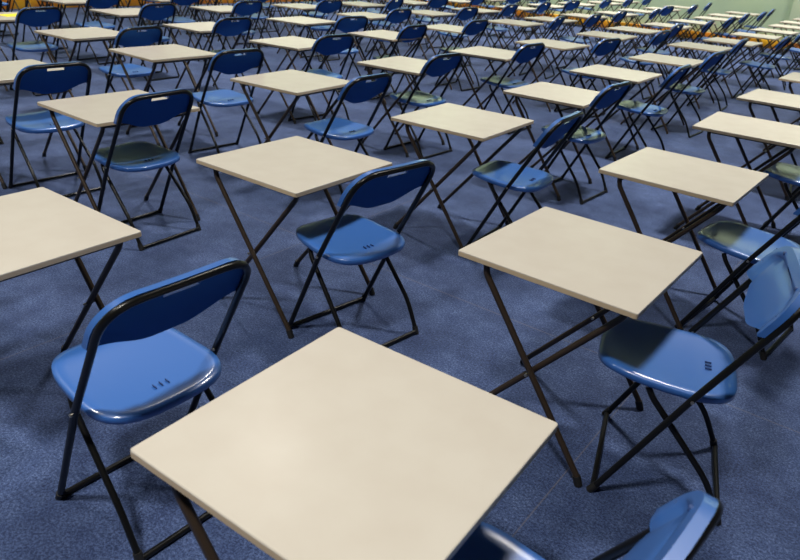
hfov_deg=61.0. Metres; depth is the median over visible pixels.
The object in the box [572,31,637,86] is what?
desk
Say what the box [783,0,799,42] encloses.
wall
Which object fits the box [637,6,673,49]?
folding chair
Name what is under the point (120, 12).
desk
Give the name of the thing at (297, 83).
desk
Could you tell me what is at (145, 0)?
folding chair
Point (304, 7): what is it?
desk
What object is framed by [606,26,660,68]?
desk
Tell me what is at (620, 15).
folding chair
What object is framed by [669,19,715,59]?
desk
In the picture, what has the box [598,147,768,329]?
desk
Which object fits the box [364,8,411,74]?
folding chair
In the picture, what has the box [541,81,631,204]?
folding chair
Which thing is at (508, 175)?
folding chair
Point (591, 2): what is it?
desk
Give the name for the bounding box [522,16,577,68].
desk
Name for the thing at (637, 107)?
folding chair
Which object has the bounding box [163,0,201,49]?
folding chair
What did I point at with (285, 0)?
desk
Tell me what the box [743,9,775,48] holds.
folding chair
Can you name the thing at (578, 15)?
desk
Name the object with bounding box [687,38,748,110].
folding chair
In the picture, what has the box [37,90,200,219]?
desk
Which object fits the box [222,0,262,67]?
folding chair
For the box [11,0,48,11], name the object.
desk
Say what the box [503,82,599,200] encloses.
desk
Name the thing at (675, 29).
folding chair
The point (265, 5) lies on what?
folding chair
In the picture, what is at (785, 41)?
folding chair
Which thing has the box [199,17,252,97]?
folding chair
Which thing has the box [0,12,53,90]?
desk
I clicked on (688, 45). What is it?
desk
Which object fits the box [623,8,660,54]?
folding chair
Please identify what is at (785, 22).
desk
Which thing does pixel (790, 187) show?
folding chair
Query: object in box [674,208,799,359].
folding chair
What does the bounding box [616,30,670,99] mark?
folding chair
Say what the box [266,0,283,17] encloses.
folding chair
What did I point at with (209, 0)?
desk
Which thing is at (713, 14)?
desk
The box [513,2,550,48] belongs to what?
folding chair
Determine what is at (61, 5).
folding chair
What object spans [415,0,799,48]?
baseboard
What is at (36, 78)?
folding chair
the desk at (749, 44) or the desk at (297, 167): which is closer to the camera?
the desk at (297, 167)
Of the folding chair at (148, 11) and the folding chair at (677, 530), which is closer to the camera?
the folding chair at (677, 530)
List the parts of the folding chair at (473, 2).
backrest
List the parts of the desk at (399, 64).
leg, leg, bearer rail, leg, leg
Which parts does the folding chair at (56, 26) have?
leg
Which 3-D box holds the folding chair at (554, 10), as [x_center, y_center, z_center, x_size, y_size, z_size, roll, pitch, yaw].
[3.679,-6.241,15.722,0.508,0.821,0.466,26,34,37]
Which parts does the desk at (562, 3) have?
leg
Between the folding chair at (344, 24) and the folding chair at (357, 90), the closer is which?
the folding chair at (357, 90)
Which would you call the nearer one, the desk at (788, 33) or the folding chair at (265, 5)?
the desk at (788, 33)
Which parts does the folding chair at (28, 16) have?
leg, seat, backrest, frame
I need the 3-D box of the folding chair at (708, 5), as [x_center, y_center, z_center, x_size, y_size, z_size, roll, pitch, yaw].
[6.684,-5.861,15.367,0.508,0.821,0.466,18,30,27]
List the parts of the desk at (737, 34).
leg, leg, leg, leg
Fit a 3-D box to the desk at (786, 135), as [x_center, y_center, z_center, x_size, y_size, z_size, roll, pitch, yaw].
[2.194,-0.641,4.371,0.608,0.690,0.612,21,31,31]
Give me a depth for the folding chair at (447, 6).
14.43 m
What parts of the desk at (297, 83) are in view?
leg, leg, leg, leg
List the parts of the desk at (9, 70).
leg, leg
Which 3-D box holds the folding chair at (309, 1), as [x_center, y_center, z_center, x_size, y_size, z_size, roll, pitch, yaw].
[-1.681,-5.350,13.186,0.508,0.821,0.466,18,30,27]
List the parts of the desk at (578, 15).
leg, leg, leg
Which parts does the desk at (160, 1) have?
leg, leg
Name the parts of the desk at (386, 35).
leg, leg, leg, leg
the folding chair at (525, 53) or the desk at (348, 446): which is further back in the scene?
the folding chair at (525, 53)
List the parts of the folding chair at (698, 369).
leg, leg, seat, leg, leg, frame, backrest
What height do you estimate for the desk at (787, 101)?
0.690 m
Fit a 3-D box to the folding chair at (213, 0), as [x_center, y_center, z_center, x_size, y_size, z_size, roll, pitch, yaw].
[-3.668,-5.349,12.911,0.508,0.821,0.466,23,32,34]
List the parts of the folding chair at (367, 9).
seat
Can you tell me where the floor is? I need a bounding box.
[0,0,799,559]
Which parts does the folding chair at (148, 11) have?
backrest, frame, seat, leg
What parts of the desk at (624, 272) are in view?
leg, leg, leg, leg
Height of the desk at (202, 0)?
0.682 m
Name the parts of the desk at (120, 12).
leg, leg, leg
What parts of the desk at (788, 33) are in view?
leg, leg, leg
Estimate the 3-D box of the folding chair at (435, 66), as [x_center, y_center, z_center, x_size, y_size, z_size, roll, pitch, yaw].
[0.177,-1.478,5.628,0.508,0.829,0.473,24,32,34]
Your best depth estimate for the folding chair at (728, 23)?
11.47 m
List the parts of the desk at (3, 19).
leg, leg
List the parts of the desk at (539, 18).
leg, leg, leg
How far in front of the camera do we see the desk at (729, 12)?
14.66 m
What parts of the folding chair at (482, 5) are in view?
seat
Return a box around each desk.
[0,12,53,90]
[0,59,86,188]
[0,187,141,352]
[1,0,56,42]
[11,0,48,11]
[34,27,128,99]
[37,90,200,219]
[41,0,107,57]
[47,2,89,25]
[89,0,133,30]
[90,8,167,77]
[109,44,218,145]
[130,327,557,559]
[138,0,194,46]
[163,22,242,91]
[164,0,204,34]
[181,0,217,21]
[190,5,251,60]
[196,136,391,338]
[216,0,263,45]
[230,69,348,145]
[233,0,271,28]
[249,36,333,123]
[266,16,335,71]
[272,3,325,57]
[278,0,319,36]
[280,0,311,26]
[337,12,391,68]
[341,1,385,50]
[348,30,425,104]
[357,56,450,156]
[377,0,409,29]
[386,0,429,45]
[391,103,533,248]
[401,10,456,59]
[417,24,479,89]
[432,0,471,36]
[449,46,521,116]
[451,8,500,47]
[458,207,702,487]
[470,0,505,33]
[484,19,543,75]
[493,5,536,49]
[503,0,536,30]
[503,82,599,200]
[512,38,589,111]
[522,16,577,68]
[525,3,564,40]
[555,2,596,37]
[557,13,607,60]
[563,64,661,160]
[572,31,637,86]
[586,1,622,31]
[590,11,638,53]
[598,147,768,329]
[603,0,639,32]
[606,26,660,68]
[617,8,652,48]
[620,53,703,133]
[637,22,692,73]
[643,7,680,40]
[659,41,731,108]
[663,5,698,37]
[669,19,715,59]
[673,112,799,229]
[688,16,727,54]
[699,37,762,98]
[707,13,742,45]
[719,11,759,47]
[721,32,781,86]
[736,89,799,200]
[741,28,798,77]
[763,72,799,150]
[766,24,799,69]
[779,21,799,61]
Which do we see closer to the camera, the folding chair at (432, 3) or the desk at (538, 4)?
the folding chair at (432, 3)
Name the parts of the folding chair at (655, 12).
frame, backrest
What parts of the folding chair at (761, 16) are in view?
seat, frame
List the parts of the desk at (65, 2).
leg, leg, leg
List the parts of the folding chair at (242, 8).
backrest, frame, seat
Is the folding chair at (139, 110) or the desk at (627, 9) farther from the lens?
the desk at (627, 9)
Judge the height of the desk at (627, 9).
0.682 m
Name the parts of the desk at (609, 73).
leg, leg, bearer rail, leg, leg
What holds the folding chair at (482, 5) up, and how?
on the floor
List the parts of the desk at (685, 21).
leg, leg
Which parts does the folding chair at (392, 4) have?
seat, frame, backrest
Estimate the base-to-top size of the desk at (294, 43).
0.690 m
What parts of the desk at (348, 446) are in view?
leg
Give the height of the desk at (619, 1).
0.682 m
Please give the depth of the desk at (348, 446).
1.30 m
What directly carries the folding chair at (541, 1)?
on the floor
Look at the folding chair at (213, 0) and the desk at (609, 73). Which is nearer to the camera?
the desk at (609, 73)
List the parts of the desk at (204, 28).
leg, leg, leg, leg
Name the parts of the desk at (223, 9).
leg, leg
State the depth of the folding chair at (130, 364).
1.84 m
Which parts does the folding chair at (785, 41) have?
leg, leg, leg, seat, leg, frame, backrest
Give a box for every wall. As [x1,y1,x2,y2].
[483,0,793,40]
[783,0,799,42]
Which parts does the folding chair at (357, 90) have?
leg, seat, frame, leg, leg, backrest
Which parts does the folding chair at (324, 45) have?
leg, seat, frame, leg, backrest, leg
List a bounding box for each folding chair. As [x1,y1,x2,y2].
[0,0,8,60]
[0,0,18,35]
[5,61,105,196]
[7,6,71,95]
[22,0,68,48]
[51,257,250,559]
[60,4,89,28]
[75,0,125,64]
[91,88,200,250]
[93,4,121,18]
[98,25,168,127]
[112,0,145,31]
[130,3,179,80]
[140,0,164,26]
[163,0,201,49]
[186,0,217,36]
[188,48,263,153]
[193,0,222,21]
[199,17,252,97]
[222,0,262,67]
[237,0,271,47]
[249,0,278,31]
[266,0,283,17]
[288,34,353,120]
[288,159,435,346]
[299,0,327,26]
[300,0,332,39]
[301,0,342,61]
[304,73,391,194]
[321,16,367,91]
[346,0,368,24]
[357,0,385,31]
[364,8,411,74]
[365,0,403,54]
[370,24,426,105]
[383,52,462,158]
[397,0,424,31]
[410,0,447,47]
[435,19,488,90]
[437,7,477,66]
[440,2,459,25]
[451,0,483,41]
[451,490,722,559]
[464,111,583,246]
[477,1,497,25]
[480,42,544,133]
[482,4,517,49]
[490,0,520,37]
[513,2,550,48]
[519,16,565,78]
[521,0,549,33]
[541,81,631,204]
[545,0,568,30]
[546,0,579,40]
[554,38,620,117]
[556,14,601,68]
[573,0,597,27]
[579,0,611,41]
[585,10,627,63]
[586,246,799,525]
[605,0,632,33]
[605,64,691,158]
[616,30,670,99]
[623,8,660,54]
[626,0,651,34]
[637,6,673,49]
[637,23,683,83]
[651,51,725,137]
[664,4,697,42]
[668,20,714,75]
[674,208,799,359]
[681,3,712,41]
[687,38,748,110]
[697,17,735,67]
[714,13,749,59]
[729,11,766,55]
[733,35,792,97]
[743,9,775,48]
[755,33,799,89]
[759,162,799,230]
[778,47,799,77]
[789,184,799,198]
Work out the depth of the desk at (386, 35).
7.28 m
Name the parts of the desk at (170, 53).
leg, leg, leg, leg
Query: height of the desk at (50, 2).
0.682 m
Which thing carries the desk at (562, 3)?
on the floor
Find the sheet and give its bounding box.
[0,14,16,16]
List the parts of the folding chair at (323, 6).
seat, frame, backrest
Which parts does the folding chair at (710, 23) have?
frame, backrest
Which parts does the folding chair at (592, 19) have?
leg, seat, frame, backrest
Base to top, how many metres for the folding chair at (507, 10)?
0.821 m
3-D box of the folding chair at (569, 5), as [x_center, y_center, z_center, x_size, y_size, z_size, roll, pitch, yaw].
[3.086,-4.953,13.039,0.508,0.821,0.466,26,34,38]
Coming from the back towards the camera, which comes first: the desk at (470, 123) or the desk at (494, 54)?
the desk at (494, 54)
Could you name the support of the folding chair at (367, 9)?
on the floor
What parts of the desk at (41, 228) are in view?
leg, leg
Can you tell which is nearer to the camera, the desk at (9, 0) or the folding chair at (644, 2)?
the desk at (9, 0)
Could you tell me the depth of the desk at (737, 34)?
9.98 m
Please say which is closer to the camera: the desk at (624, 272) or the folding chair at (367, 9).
the desk at (624, 272)
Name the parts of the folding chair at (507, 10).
seat, frame, backrest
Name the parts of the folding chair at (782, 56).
leg, seat, leg, leg, frame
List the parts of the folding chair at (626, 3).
backrest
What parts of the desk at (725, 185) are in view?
leg, leg, leg, leg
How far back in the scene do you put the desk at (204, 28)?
6.98 m
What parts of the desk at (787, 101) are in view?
leg, leg, bearer rail, leg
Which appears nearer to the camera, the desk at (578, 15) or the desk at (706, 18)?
the desk at (578, 15)
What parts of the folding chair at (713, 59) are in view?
leg, leg, leg, seat, leg, frame, backrest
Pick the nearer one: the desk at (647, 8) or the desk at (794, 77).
the desk at (794, 77)
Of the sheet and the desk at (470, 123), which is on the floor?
the desk at (470, 123)
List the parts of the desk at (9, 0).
leg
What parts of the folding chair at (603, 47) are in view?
leg, leg, seat, frame, backrest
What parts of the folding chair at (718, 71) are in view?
leg, leg, seat, leg, leg, frame, backrest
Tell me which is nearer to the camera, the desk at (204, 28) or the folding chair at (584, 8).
the desk at (204, 28)
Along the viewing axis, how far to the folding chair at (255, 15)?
10.55 m
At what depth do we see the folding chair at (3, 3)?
10.06 m
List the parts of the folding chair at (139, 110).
leg, leg, seat, frame, backrest, leg, leg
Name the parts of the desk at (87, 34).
leg, leg, leg, leg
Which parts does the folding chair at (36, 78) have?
leg, leg, seat, backrest, frame, leg, leg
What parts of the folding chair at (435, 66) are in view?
leg, leg, seat, leg, frame, backrest, leg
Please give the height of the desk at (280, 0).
0.682 m
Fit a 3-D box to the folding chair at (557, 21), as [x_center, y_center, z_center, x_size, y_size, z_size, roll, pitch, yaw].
[1.972,-3.293,9.532,0.508,0.821,0.466,17,29,25]
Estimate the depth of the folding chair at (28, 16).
6.60 m
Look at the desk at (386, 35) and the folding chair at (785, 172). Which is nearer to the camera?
the folding chair at (785, 172)
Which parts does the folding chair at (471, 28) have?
seat, leg, leg, frame, leg, backrest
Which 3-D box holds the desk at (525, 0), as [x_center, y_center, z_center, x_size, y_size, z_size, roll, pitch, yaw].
[2.627,-5.879,15.004,0.608,0.682,0.612,22,31,32]
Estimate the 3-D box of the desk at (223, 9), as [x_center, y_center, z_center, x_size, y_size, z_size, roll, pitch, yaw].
[-2.313,-3.223,8.960,0.608,0.682,0.612,23,32,33]
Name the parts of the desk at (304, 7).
leg, leg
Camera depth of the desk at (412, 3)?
11.73 m
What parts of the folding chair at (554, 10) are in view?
seat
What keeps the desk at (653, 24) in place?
on the floor
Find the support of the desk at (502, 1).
on the floor
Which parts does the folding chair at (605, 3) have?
frame, backrest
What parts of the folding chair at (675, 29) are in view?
seat, frame, backrest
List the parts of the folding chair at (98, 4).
leg, leg, seat, frame, backrest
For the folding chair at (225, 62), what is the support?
on the floor
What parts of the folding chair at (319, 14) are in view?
seat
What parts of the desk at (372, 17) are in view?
leg, leg, leg, leg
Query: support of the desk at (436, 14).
on the floor
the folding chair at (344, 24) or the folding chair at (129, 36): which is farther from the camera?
the folding chair at (344, 24)
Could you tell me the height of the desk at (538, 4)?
0.682 m
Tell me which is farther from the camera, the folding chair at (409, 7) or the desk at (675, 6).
the desk at (675, 6)
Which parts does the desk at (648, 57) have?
leg, leg, leg, leg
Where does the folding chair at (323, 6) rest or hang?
on the floor
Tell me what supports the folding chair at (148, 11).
on the floor
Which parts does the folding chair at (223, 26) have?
leg, leg, seat, frame, backrest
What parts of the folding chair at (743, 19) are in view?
seat, frame, backrest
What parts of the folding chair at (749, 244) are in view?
leg, leg, leg, seat, frame, backrest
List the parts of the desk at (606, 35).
leg, leg, leg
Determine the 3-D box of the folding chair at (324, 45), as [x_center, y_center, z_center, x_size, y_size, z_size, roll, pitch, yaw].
[-0.744,-1.875,6.303,0.508,0.829,0.473,26,34,37]
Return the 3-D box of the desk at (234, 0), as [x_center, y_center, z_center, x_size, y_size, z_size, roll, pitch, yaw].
[-2.743,-4.973,12.437,0.608,0.682,0.612,22,32,33]
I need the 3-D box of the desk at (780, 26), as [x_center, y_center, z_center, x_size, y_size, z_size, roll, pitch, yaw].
[6.869,-4.165,12.126,0.608,0.682,0.612,22,32,33]
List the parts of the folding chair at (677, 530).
seat, frame, backrest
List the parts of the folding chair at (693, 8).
frame, backrest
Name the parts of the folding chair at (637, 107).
leg, leg, leg, seat, leg, frame, backrest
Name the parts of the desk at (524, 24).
leg, leg, leg, leg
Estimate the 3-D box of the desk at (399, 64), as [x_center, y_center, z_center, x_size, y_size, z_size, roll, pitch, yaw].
[0.048,-1.483,5.777,0.608,0.690,0.612,20,31,30]
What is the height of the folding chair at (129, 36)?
0.829 m
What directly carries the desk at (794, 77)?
on the floor
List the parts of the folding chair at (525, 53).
leg, leg, seat, leg, frame, leg, backrest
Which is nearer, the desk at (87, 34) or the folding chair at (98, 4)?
the desk at (87, 34)
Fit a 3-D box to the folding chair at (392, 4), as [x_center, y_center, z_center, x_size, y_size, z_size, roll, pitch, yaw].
[-0.266,-4.011,10.675,0.508,0.821,0.466,17,29,24]
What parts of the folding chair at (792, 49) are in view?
seat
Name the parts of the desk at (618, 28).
leg, leg, leg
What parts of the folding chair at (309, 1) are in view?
seat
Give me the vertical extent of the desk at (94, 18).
0.682 m
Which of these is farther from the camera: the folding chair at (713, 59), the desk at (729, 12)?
the desk at (729, 12)
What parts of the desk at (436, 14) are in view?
leg, leg, leg, leg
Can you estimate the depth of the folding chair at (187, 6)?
11.27 m
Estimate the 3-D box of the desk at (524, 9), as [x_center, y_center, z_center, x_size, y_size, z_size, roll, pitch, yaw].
[2.071,-4.568,12.279,0.608,0.682,0.612,20,31,30]
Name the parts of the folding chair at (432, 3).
seat, frame, backrest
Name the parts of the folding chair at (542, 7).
frame, backrest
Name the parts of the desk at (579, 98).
leg, bearer rail, leg, leg, leg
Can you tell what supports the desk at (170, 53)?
on the floor
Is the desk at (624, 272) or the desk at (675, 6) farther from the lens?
the desk at (675, 6)
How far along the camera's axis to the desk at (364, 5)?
10.74 m
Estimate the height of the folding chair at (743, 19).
0.821 m
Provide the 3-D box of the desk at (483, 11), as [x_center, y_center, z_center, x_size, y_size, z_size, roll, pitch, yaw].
[1.239,-4.124,11.267,0.608,0.682,0.612,22,31,32]
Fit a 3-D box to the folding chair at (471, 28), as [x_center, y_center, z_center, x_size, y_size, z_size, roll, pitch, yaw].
[0.742,-2.799,8.365,0.508,0.821,0.466,23,32,34]
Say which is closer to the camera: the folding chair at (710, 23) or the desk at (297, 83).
the desk at (297, 83)
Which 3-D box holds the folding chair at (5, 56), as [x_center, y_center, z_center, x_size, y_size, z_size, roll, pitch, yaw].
[-4.623,-2.697,7.423,0.508,0.821,0.466,19,30,28]
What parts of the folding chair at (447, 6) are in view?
seat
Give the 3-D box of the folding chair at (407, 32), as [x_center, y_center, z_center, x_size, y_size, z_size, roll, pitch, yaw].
[-0.038,-2.378,7.408,0.508,0.821,0.466,22,31,32]
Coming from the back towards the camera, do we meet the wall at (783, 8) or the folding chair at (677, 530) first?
the wall at (783, 8)
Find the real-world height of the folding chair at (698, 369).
0.829 m
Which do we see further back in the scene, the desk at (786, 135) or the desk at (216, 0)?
the desk at (216, 0)
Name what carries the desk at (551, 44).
on the floor
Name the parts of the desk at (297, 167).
leg, leg, leg, leg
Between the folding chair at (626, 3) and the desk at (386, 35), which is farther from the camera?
the folding chair at (626, 3)
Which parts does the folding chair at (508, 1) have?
backrest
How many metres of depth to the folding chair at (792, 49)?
10.84 m
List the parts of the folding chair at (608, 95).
leg, leg, seat, leg, leg, frame, backrest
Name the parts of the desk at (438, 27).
leg, leg, leg, leg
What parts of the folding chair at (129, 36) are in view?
leg, leg, seat, frame, backrest, leg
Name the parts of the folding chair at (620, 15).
frame, backrest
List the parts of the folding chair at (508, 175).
leg, leg, seat, leg, leg, frame, backrest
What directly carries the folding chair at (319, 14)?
on the floor
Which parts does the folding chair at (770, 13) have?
seat, frame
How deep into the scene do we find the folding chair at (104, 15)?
12.73 m
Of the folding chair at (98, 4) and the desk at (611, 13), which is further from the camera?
the desk at (611, 13)
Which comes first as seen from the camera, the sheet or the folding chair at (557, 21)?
the sheet
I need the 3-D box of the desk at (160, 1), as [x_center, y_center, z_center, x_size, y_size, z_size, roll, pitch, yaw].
[-3.347,-3.680,9.740,0.608,0.682,0.612,21,31,30]
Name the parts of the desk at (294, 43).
leg, leg, leg, leg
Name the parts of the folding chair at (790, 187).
leg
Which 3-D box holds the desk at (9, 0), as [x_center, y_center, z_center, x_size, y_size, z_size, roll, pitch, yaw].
[-5.198,-3.640,9.406,0.608,0.682,0.612,22,31,32]
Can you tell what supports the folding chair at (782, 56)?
on the floor
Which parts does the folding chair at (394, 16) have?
leg, frame, backrest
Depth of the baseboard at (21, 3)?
13.85 m
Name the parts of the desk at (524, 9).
leg, leg, leg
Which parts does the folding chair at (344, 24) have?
seat, backrest, leg, frame, leg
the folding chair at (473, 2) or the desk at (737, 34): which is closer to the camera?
the desk at (737, 34)
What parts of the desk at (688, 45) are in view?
leg, leg, leg, leg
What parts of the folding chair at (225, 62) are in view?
leg, leg, seat, frame, backrest, leg, leg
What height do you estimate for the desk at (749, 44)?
0.682 m
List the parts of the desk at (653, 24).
leg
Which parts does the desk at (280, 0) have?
leg, leg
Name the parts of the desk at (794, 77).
leg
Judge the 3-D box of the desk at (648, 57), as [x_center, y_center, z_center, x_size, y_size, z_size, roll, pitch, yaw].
[2.717,-1.950,7.080,0.608,0.682,0.612,21,31,31]
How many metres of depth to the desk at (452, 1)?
12.73 m
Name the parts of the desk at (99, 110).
leg, leg, leg, leg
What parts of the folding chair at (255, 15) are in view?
seat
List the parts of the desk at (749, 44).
leg, leg, leg, leg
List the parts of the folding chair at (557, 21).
leg, frame, backrest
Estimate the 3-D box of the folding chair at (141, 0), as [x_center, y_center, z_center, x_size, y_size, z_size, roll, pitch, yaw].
[-4.340,-4.920,11.951,0.508,0.821,0.466,25,33,36]
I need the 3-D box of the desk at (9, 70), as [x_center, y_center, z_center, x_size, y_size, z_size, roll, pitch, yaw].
[-2.556,-1.058,4.561,0.608,0.690,0.612,21,31,31]
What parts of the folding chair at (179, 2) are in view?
seat, frame, backrest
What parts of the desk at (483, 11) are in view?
leg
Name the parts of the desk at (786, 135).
leg, leg, leg, bearer rail, leg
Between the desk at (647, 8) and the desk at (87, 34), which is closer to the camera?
the desk at (87, 34)
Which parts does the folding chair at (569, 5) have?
frame, backrest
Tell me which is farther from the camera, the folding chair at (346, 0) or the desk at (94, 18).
the folding chair at (346, 0)
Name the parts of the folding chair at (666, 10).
frame, backrest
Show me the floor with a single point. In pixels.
(464, 335)
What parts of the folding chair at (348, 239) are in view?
leg, leg, seat, frame, leg, backrest, leg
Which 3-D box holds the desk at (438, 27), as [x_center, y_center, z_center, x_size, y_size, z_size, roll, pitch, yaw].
[0.612,-2.801,8.509,0.608,0.682,0.612,20,30,29]
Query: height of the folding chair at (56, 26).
0.821 m
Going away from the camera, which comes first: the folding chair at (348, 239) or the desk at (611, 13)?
the folding chair at (348, 239)
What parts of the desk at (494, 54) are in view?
leg, bearer rail, leg, leg, leg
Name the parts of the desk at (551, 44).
leg, leg, leg, leg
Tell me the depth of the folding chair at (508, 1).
13.61 m
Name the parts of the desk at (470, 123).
leg, leg, leg, leg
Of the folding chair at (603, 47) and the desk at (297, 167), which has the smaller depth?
the desk at (297, 167)
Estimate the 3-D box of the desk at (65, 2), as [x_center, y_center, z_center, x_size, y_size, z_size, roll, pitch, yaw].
[-4.174,-3.243,8.745,0.608,0.682,0.612,20,31,30]
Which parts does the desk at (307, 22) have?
leg, leg, leg, leg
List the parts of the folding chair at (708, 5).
frame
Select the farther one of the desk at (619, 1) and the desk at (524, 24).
the desk at (619, 1)
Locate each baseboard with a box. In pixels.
[2,0,314,9]
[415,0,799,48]
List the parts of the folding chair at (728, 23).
frame, backrest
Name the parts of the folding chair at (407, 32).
seat, leg, frame, backrest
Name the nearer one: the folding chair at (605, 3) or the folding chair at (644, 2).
the folding chair at (605, 3)
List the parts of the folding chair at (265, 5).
seat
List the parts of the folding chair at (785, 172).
leg, seat, leg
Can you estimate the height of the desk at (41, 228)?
0.690 m
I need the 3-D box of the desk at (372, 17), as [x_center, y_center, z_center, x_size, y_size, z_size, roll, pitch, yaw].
[-0.454,-3.292,9.354,0.608,0.682,0.612,20,30,29]
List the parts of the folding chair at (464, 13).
leg, seat, frame, backrest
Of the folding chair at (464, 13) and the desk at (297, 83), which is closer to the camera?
the desk at (297, 83)
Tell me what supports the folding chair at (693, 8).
on the floor
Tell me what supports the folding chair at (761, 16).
on the floor
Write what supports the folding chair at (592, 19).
on the floor
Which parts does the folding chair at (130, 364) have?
leg, leg, seat, frame, backrest, leg, leg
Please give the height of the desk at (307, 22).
0.682 m
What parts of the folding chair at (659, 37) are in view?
leg, seat, leg, frame, backrest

